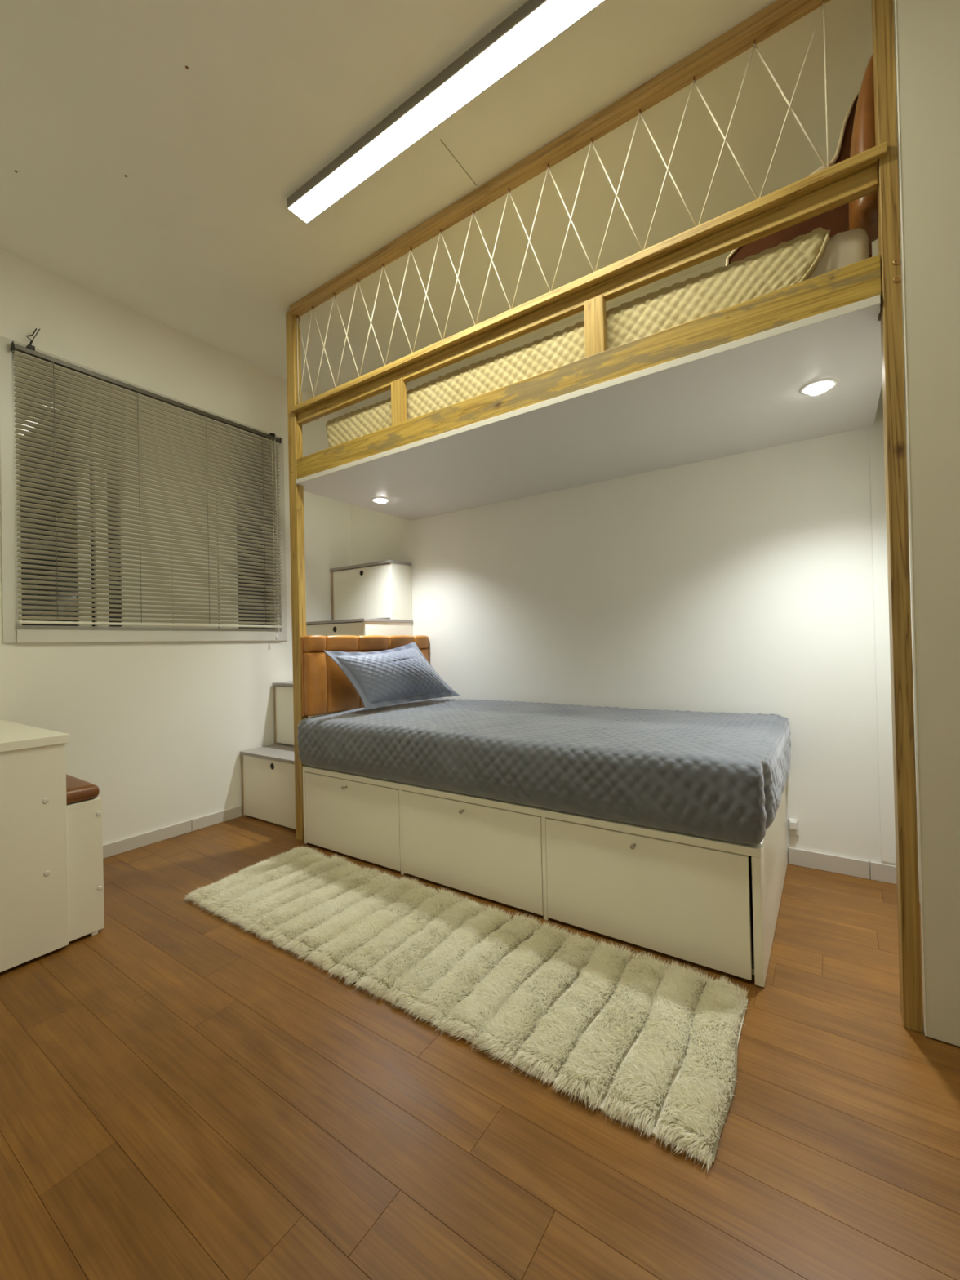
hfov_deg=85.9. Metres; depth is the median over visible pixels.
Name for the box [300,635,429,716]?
headboard
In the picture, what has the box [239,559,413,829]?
staircase
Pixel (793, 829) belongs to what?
wall socket
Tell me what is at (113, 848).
baseboard
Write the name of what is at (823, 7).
cord
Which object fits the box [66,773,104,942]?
bench
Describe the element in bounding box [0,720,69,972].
cabinet
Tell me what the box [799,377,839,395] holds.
recessed light
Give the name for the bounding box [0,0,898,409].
ceiling
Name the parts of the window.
glass pane, glass pane, shutter panel, cross rail, shutter panel, glass pane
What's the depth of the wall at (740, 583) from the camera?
2.35 m
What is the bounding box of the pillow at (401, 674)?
[323,641,459,710]
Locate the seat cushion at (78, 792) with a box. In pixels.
[66,773,99,804]
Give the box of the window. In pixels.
[0,335,287,642]
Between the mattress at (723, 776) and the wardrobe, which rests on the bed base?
the mattress at (723, 776)
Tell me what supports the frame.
on the floor
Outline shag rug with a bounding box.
[183,845,748,1173]
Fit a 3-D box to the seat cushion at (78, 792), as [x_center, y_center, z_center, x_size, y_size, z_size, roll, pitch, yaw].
[-1.690,0.510,1.706,0.656,0.063,0.516,-2,-1,34]
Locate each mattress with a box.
[297,697,791,845]
[325,227,869,448]
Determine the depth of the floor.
1.00 m
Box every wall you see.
[0,247,351,844]
[347,258,896,871]
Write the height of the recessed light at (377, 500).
0.017 m
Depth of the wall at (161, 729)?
2.55 m
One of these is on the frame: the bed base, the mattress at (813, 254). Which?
the mattress at (813, 254)
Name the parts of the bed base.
panel, door, door, knob, door, board, panel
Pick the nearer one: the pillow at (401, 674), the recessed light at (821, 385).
the recessed light at (821, 385)
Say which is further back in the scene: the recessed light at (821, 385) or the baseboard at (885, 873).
the baseboard at (885, 873)
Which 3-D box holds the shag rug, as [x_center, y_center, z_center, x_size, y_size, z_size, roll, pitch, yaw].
[-0.203,0.927,1.642,1.874,0.055,0.574,-2,-1,34]
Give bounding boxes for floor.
[0,815,959,1279]
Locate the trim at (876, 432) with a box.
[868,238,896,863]
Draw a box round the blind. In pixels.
[10,328,283,639]
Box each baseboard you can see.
[102,805,241,858]
[787,847,896,884]
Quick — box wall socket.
[788,818,799,835]
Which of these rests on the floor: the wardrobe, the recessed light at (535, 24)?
the wardrobe
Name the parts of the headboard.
tufted panel, tufted panel, tufted panel, tufted panel, tufted panel, tufted panel, tufted panel, tufted panel, tufted panel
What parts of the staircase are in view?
door, door, door, door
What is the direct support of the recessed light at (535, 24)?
in the ceiling
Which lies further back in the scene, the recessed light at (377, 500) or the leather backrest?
the recessed light at (377, 500)
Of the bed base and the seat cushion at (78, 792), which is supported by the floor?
the bed base
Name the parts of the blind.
tie cord, tie cord, ladder cord, ladder cord, head rail, rail, ladder cord, ladder cord, lift cord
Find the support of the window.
in the wall at (161, 729)
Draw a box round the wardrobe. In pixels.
[893,0,959,1046]
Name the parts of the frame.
post, cap rail, guard rail, cap rail, post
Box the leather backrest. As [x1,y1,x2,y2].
[725,53,878,266]
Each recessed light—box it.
[286,0,605,223]
[369,497,390,503]
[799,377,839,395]
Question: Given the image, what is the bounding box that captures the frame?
[285,0,923,1033]
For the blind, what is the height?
1.323 m
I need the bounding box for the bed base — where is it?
[302,765,787,987]
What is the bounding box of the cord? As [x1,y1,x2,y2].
[296,2,829,404]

